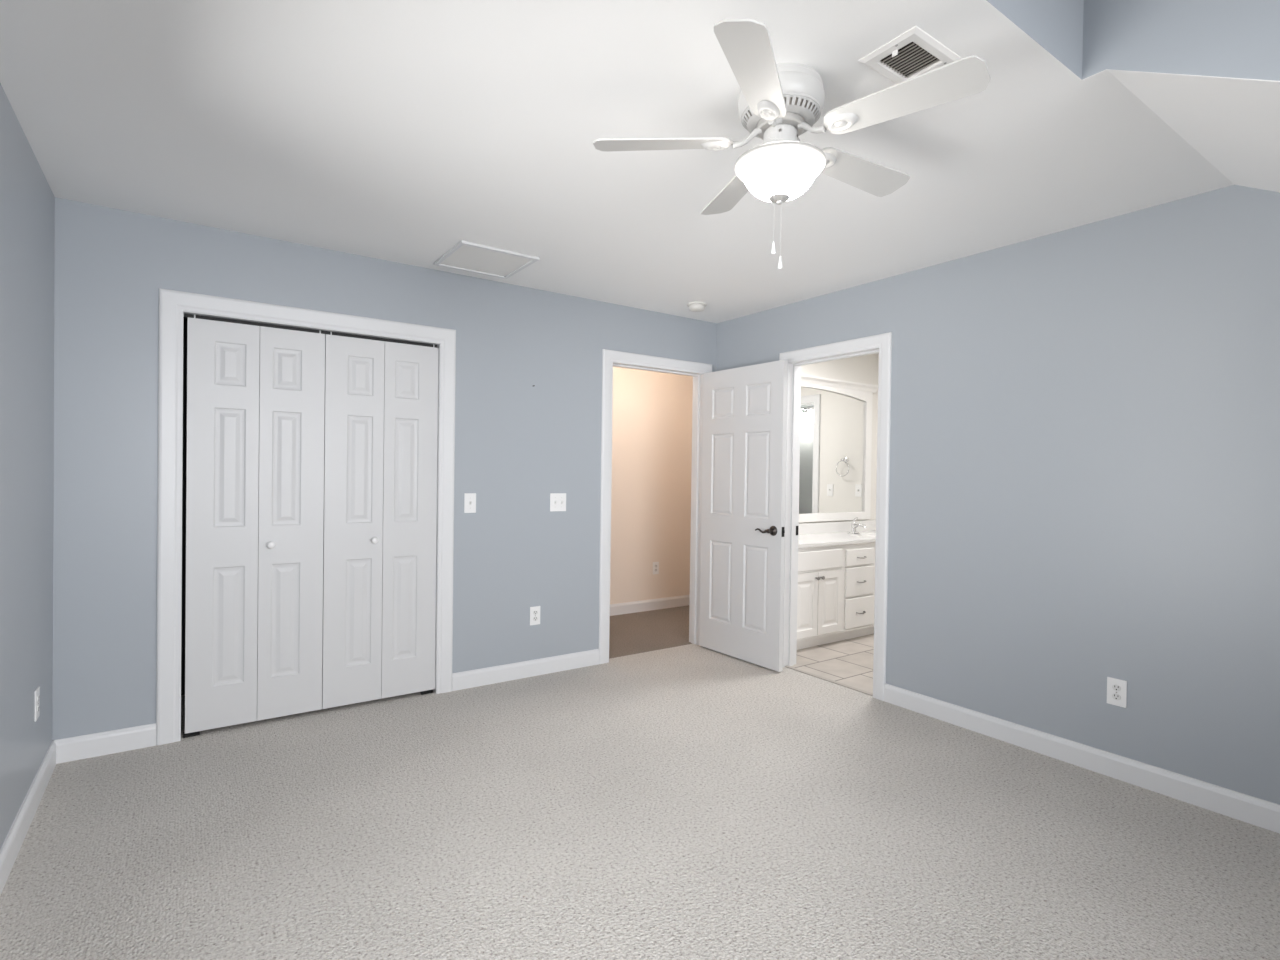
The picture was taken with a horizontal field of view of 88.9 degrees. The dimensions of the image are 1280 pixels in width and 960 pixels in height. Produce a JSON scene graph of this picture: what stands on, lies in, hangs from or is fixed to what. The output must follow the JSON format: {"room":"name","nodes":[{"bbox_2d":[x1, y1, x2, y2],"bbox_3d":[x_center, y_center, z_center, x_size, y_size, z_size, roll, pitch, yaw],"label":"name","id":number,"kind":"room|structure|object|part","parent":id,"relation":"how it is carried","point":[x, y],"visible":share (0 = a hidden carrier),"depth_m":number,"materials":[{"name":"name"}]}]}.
{"room":"empty bedroom","nodes":[
{"label":"empty bedroom","id":0,"kind":"room"},
{"bbox_2d":[0,83,54,848],"bbox_3d":[-1.075,-0.027,0.672,0.075,2.600,5.176,0,1,-35],"label":"wall","id":1,"kind":"structure","parent":0,"point":[27,200],"depth_m":2.28,"materials":[{"name":"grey paint"}]},
{"bbox_2d":[0,740,55,894],"bbox_3d":[-1.090,1.221,0.761,0.015,0.101,5.056,0,1,-35],"label":"baseboard","id":2,"kind":"structure","parent":1,"relation":"attached to","point":[9,851],"depth_m":2.28,"materials":[{"name":"white paint"}]},
{"bbox_2d":[34,686,39,721],"bbox_3d":[-2.314,0.859,2.503,0.008,0.117,0.072,0,1,-35],"label":"wall outlet","id":3,"kind":"object","parent":1,"relation":"attached to","point":[37,691],"visible":1,"depth_m":2.49,"materials":[{"name":"white plastic"}]},
{"bbox_2d":[181,317,187,694],"bbox_3d":[-2.004,-0.073,3.767,2.197,2.600,0.720,0,1,-35],"label":"door frame","id":4,"kind":"structure","parent":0,"point":[185,321],"depth_m":3.69,"materials":[{"name":"grey paint"}]},
{"bbox_2d":[52,197,877,739],"bbox_3d":[0.296,-0.053,4.867,7.227,2.600,0.120,0,1,-35],"label":"wall","id":5,"kind":"structure","parent":0,"point":[518,442],"depth_m":3.49,"materials":[{"name":"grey paint"}]},
{"bbox_2d":[185,314,324,733],"bbox_3d":[-1.909,0.210,3.263,0.594,2.002,0.069,0,1,-35],"label":"door","id":6,"kind":"structure","parent":5,"relation":"in","point":[256,394],"depth_m":3.25,"materials":[{"name":"white paint"}]},
{"bbox_3d":[-1.859,0.327,3.282,0.037,0.037,0.039,0,1,-35],"label":"knob","id":7,"kind":"part","parent":6,"relation":"part of","materials":[{"name":"white plastic"}]},
{"bbox_2d":[156,288,455,744],"bbox_3d":[-1.695,0.176,3.465,1.396,2.116,0.138,0,1,-35],"label":"door frame","id":8,"kind":"structure","parent":5,"relation":"attached to","point":[174,305],"depth_m":3.11,"materials":[{"name":"white paint"}]},
{"bbox_2d":[53,649,598,763],"bbox_3d":[-0.993,1.189,3.907,3.786,0.101,0.015,0,1,-35],"label":"baseboard","id":9,"kind":"structure","parent":5,"relation":"attached to","point":[69,749],"depth_m":3.83,"materials":[{"name":"white paint"}]},
{"bbox_2d":[322,331,437,708],"bbox_3d":[-1.420,0.213,3.606,0.594,2.002,0.069,0,1,-35],"label":"door","id":10,"kind":"structure","parent":5,"relation":"in","point":[381,416],"depth_m":3.60,"materials":[{"name":"white paint"}]},
{"bbox_3d":[-1.453,0.329,3.567,0.037,0.037,0.039,0,1,-35],"label":"knob","id":11,"kind":"part","parent":10,"relation":"part of","materials":[{"name":"white plastic"}]},
{"bbox_2d":[464,493,475,512],"bbox_3d":[-1.007,0.137,3.873,0.072,0.117,0.019,0,1,-35],"label":"light switch","id":12,"kind":"object","parent":5,"relation":"attached to","point":[469,498],"visible":1,"depth_m":3.87,"materials":[{"name":"white plastic"}]},
{"bbox_2d":[530,606,539,624],"bbox_3d":[-0.665,0.861,4.134,0.072,0.117,0.008,0,1,-35],"label":"wall outlet","id":13,"kind":"object","parent":5,"relation":"attached to","point":[534,611],"visible":1,"depth_m":4.13,"materials":[{"name":"white plastic"}]},
{"bbox_2d":[550,493,565,511],"bbox_3d":[-0.525,0.144,4.211,0.116,0.117,0.019,0,1,-35],"label":"double light switch","id":14,"kind":"object","parent":5,"relation":"attached to","point":[557,500],"visible":1,"depth_m":4.21,"materials":[{"name":"white plastic"}]},
{"bbox_2d":[598,349,711,663],"bbox_3d":[0.100,0.183,4.724,0.972,2.126,0.138,0,1,-35],"label":"door frame","id":15,"kind":"structure","parent":5,"relation":"attached to","point":[610,359],"depth_m":4.55,"materials":[{"name":"white paint"}]},
{"bbox_2d":[699,360,787,671],"bbox_3d":[0.698,0.229,4.567,0.149,2.030,0.816,0,1,-36],"label":"door","id":16,"kind":"structure","parent":5,"relation":"in","point":[744,409],"depth_m":4.51,"materials":[{"name":"white paint"}]},
{"bbox_3d":[0.830,0.334,4.309,0.057,0.066,0.153,0,1,-36],"label":"handle","id":17,"kind":"part","parent":16,"relation":"part of","materials":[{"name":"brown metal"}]},
{"bbox_2d":[799,374,877,522],"bbox_3d":[1.446,-0.259,5.548,1.825,1.240,0.078,0,1,-35],"label":"vanity mirror","id":18,"kind":"object","parent":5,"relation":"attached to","point":[836,415],"visible":0.5,"depth_m":5.77,"materials":[{"name":"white mirror"}]},
{"bbox_3d":[1.454,-0.848,5.542,1.825,0.062,0.078,0,1,-35],"label":"cornice","id":19,"kind":"part","parent":18,"relation":"part of","materials":[{"name":"white wood"}]},
{"bbox_2d":[0,605,1279,959],"bbox_3d":[1.420,1.340,3.252,7.227,0.120,6.490,0,1,-35],"label":"floor","id":20,"kind":"structure","parent":0,"point":[690,801],"depth_m":2.31,"materials":[{"name":"carpet"}]},
{"bbox_2d":[183,731,199,737],"bbox_3d":[-2.158,1.221,3.137,0.065,0.020,0.024,0,1,-35],"label":"bracket","id":21,"kind":"object","parent":20,"relation":"on","point":[192,734],"visible":1,"depth_m":3.13,"materials":[{"name":"black metal"}]},
{"bbox_2d":[420,689,432,694],"bbox_3d":[-1.238,1.227,3.782,0.065,0.020,0.024,0,1,-35],"label":"bracket","id":22,"kind":"object","parent":20,"relation":"on","point":[427,691],"visible":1,"depth_m":3.77,"materials":[{"name":"black metal"}]},
{"bbox_2d":[797,542,875,649],"bbox_3d":[1.607,0.878,5.370,1.886,0.765,0.589,0,1,-35],"label":"vanity cabinet","id":23,"kind":"object","parent":20,"relation":"on","point":[836,592],"visible":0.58,"depth_m":4.98,"materials":[{"name":"white wood"}]},
{"bbox_3d":[1.201,0.921,4.777,0.282,0.470,0.018,0,1,-35],"label":"door","id":24,"kind":"part","parent":23,"relation":"part of","materials":[{"name":"white wood"}]},
{"bbox_3d":[1.437,0.922,4.942,0.282,0.470,0.018,0,1,-35],"label":"door","id":25,"kind":"part","parent":23,"relation":"part of","materials":[{"name":"white wood"}]},
{"bbox_2d":[798,520,875,547],"bbox_3d":[1.605,0.476,5.378,1.886,0.205,0.561,0,1,-35],"label":"countertop","id":26,"kind":"structure","parent":23,"relation":"on","point":[820,534],"depth_m":5.57,"materials":[{"name":"white stone"}]},
{"bbox_2d":[847,518,865,533],"bbox_3d":[1.887,0.399,5.706,0.136,0.141,0.161,1,1,-7],"label":"faucet","id":27,"kind":"object","parent":26,"relation":"on","point":[854,525],"visible":1,"depth_m":5.72,"materials":[{"name":"silver metal"}]},
{"bbox_3d":[1.882,0.416,5.743,0.048,0.086,0.048,0,1,-35],"label":"post","id":28,"kind":"part","parent":27,"relation":"part of","materials":[{"name":"silver metal"}]},
{"bbox_3d":[1.921,0.404,5.688,0.026,0.045,0.128,0,1,-35],"label":"spout","id":29,"kind":"part","parent":27,"relation":"part of","materials":[{"name":"silver metal"}]},
{"bbox_3d":[1.731,1.043,5.151,0.350,0.233,0.018,0,1,-35],"label":"drawer","id":30,"kind":"part","parent":23,"relation":"part of","materials":[{"name":"white wood"}]},
{"bbox_3d":[1.734,0.799,5.148,0.350,0.226,0.018,0,1,-35],"label":"drawer","id":31,"kind":"part","parent":23,"relation":"part of","materials":[{"name":"white wood"}]},
{"bbox_3d":[1.737,0.607,5.146,0.350,0.130,0.018,0,1,-35],"label":"drawer","id":32,"kind":"part","parent":23,"relation":"part of","materials":[{"name":"white wood"}]},
{"bbox_2d":[0,0,1279,322],"bbox_3d":[0.479,-0.591,1.824,4.026,1.382,5.296,0,1,-35],"label":"ceiling","id":33,"kind":"structure","parent":0,"point":[399,131],"depth_m":2.19,"materials":[{"name":"white paint"}]},
{"bbox_2d":[434,240,539,278],"bbox_3d":[-0.841,-1.192,3.553,0.430,0.014,0.442,0,1,-35],"label":"ceiling access panel","id":34,"kind":"object","parent":33,"relation":"attached to","point":[467,256],"visible":1,"depth_m":3.54,"materials":[{"name":"white paint"}]},
{"bbox_3d":[-0.840,-1.196,3.553,0.386,0.005,0.398,0,1,-35],"label":"panel","id":35,"kind":"part","parent":34,"relation":"part of","materials":[{"name":"white paint"}]},
{"bbox_2d":[687,301,706,311],"bbox_3d":[0.385,-1.167,4.412,0.132,0.048,0.132,0,1,-35],"label":"smoke detector","id":36,"kind":"object","parent":33,"relation":"attached to","point":[696,306],"visible":1,"depth_m":4.37,"materials":[{"name":"white plastic"}]},
{"bbox_2d":[593,19,990,268],"bbox_3d":[0.448,-0.872,1.952,1.037,0.583,1.073,0,1,-35],"label":"ceiling fan","id":37,"kind":"object","parent":33,"relation":"hanging from","point":[779,103],"visible":1,"depth_m":1.83,"materials":[{"name":"white metal"}]},
{"bbox_3d":[0.072,-1.008,1.956,0.420,0.006,0.124,1,13,4],"label":"fan blade","id":38,"kind":"part","parent":37,"relation":"part of","materials":[{"name":"white wood"}]},
{"bbox_3d":[0.330,-1.008,2.268,0.124,0.006,0.420,-12,4,-14],"label":"fan blade","id":39,"kind":"part","parent":37,"relation":"part of","materials":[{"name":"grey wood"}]},
{"bbox_3d":[0.289,-1.001,1.614,0.124,0.006,0.420,14,6,21],"label":"fan blade","id":40,"kind":"part","parent":37,"relation":"part of","materials":[{"name":"white wood"}]},
{"bbox_3d":[0.367,-0.638,1.791,0.011,0.035,0.011,0,1,-35],"label":"chain pull","id":41,"kind":"part","parent":37,"relation":"part of","materials":[{"name":"white plastic"}]},
{"bbox_3d":[0.386,-0.597,1.792,0.011,0.035,0.011,0,1,-35],"label":"chain pull","id":42,"kind":"part","parent":37,"relation":"part of","materials":[{"name":"white plastic"}]},
{"bbox_3d":[0.414,-0.888,1.935,0.267,0.100,0.267,0,1,-35],"label":"lamp shade","id":43,"kind":"part","parent":37,"relation":"part of","materials":[{"name":"white glass"}]},
{"bbox_3d":[0.707,-1.001,2.119,0.420,0.006,0.124,0,-12,-32],"label":"fan blade","id":44,"kind":"part","parent":37,"relation":"part of","materials":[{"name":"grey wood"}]},
{"bbox_3d":[0.681,-0.997,1.714,0.420,0.006,0.124,1,-12,40],"label":"fan blade","id":45,"kind":"part","parent":37,"relation":"part of","materials":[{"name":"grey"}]},
{"bbox_2d":[858,26,960,83],"bbox_3d":[0.741,-1.147,1.793,0.216,0.022,0.173,0,1,-35],"label":"ceiling vent","id":46,"kind":"object","parent":33,"relation":"in","point":[914,52],"visible":0.83,"depth_m":1.77,"materials":[{"name":"white metal"}]},
{"bbox_3d":[0.683,-1.143,1.747,0.004,0.014,0.016,0,1,-35],"label":"damper lever","id":47,"kind":"part","parent":46,"relation":"part of","materials":[{"name":"white metal"}]},
{"bbox_2d":[610,367,692,603],"bbox_3d":[-0.212,-0.072,5.981,3.280,2.600,0.100,0,1,-35],"label":"wall","id":48,"kind":"structure","parent":0,"point":[652,411],"depth_m":6.14,"materials":[{"name":"beige paint"}]},
{"bbox_2d":[610,595,689,615],"bbox_3d":[-0.197,1.178,5.948,3.080,0.101,0.015,0,1,-35],"label":"baseboard","id":49,"kind":"structure","parent":48,"relation":"attached to","point":[677,601],"depth_m":6.14,"materials":[{"name":"white paint"}]},
{"bbox_2d":[653,562,658,573],"bbox_3d":[0.150,0.836,6.188,0.072,0.117,0.008,0,1,-35],"label":"wall outlet","id":50,"kind":"object","parent":48,"relation":"attached to","point":[655,564],"visible":1,"depth_m":6.19,"materials":[{"name":"white plastic"}]},
{"bbox_2d":[875,354,878,519],"bbox_3d":[3.122,-0.015,4.971,0.120,2.600,2.956,0,1,-35],"label":"wall","id":51,"kind":"structure","parent":0,"point":[878,354],"depth_m":6.14,"materials":[{"name":"white paint"}]},
{"bbox_2d":[716,185,1279,804],"bbox_3d":[2.070,-0.008,2.951,0.120,2.600,5.296,0,1,-35],"label":"wall","id":52,"kind":"structure","parent":0,"point":[1084,485],"depth_m":2.91,"materials":[{"name":"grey paint"}]},
{"bbox_2d":[779,332,891,700],"bbox_3d":[1.230,0.206,4.132,0.138,2.123,0.853,0,1,-35],"label":"door frame","id":53,"kind":"structure","parent":52,"relation":"attached to","point":[881,344],"depth_m":3.98,"materials":[{"name":"white paint"}]},
{"bbox_2d":[884,683,1279,833],"bbox_3d":[1.997,1.241,2.926,0.015,0.101,5.056,0,1,-35],"label":"baseboard","id":54,"kind":"structure","parent":52,"relation":"attached to","point":[1249,809],"depth_m":2.86,"materials":[{"name":"white paint"}]},
{"bbox_2d":[1107,677,1126,707],"bbox_3d":[2.070,0.922,2.831,0.008,0.117,0.074,0,1,-35],"label":"wall outlet","id":55,"kind":"object","parent":52,"relation":"attached to","point":[1116,688],"visible":1,"depth_m":2.83,"materials":[{"name":"white plastic"}]},
{"bbox_2d":[1112,693,1120,699],"bbox_3d":[2.067,0.941,2.829,0.002,0.028,0.034,0,1,-35],"label":"receptacle","id":56,"kind":"object","parent":55,"relation":"attached to","point":[1115,696],"depth_m":2.83,"materials":[{"name":"white plastic"}]},
{"bbox_2d":[1112,685,1120,690],"bbox_3d":[2.068,0.902,2.829,0.002,0.028,0.034,0,1,-35],"label":"receptacle","id":57,"kind":"object","parent":55,"relation":"attached to","point":[1114,687],"depth_m":2.83,"materials":[{"name":"white plastic"}]},
{"bbox_2d":[987,0,1083,79],"bbox_3d":[0.236,-1.497,1.204,2.673,0.675,0.101,0,1,-35],"label":"wall dormer header","id":58,"kind":"structure","parent":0,"point":[1055,25],"depth_m":1.77,"materials":[{"name":"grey paint"}]},
{"bbox_2d":[1082,0,1279,80],"bbox_3d":[1.911,-0.876,1.050,0.101,1.867,2.196,0,1,-35],"label":"wall","id":59,"kind":"structure","parent":0,"point":[1217,38],"depth_m":1.68,"materials":[{"name":"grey paint"}]}
]}

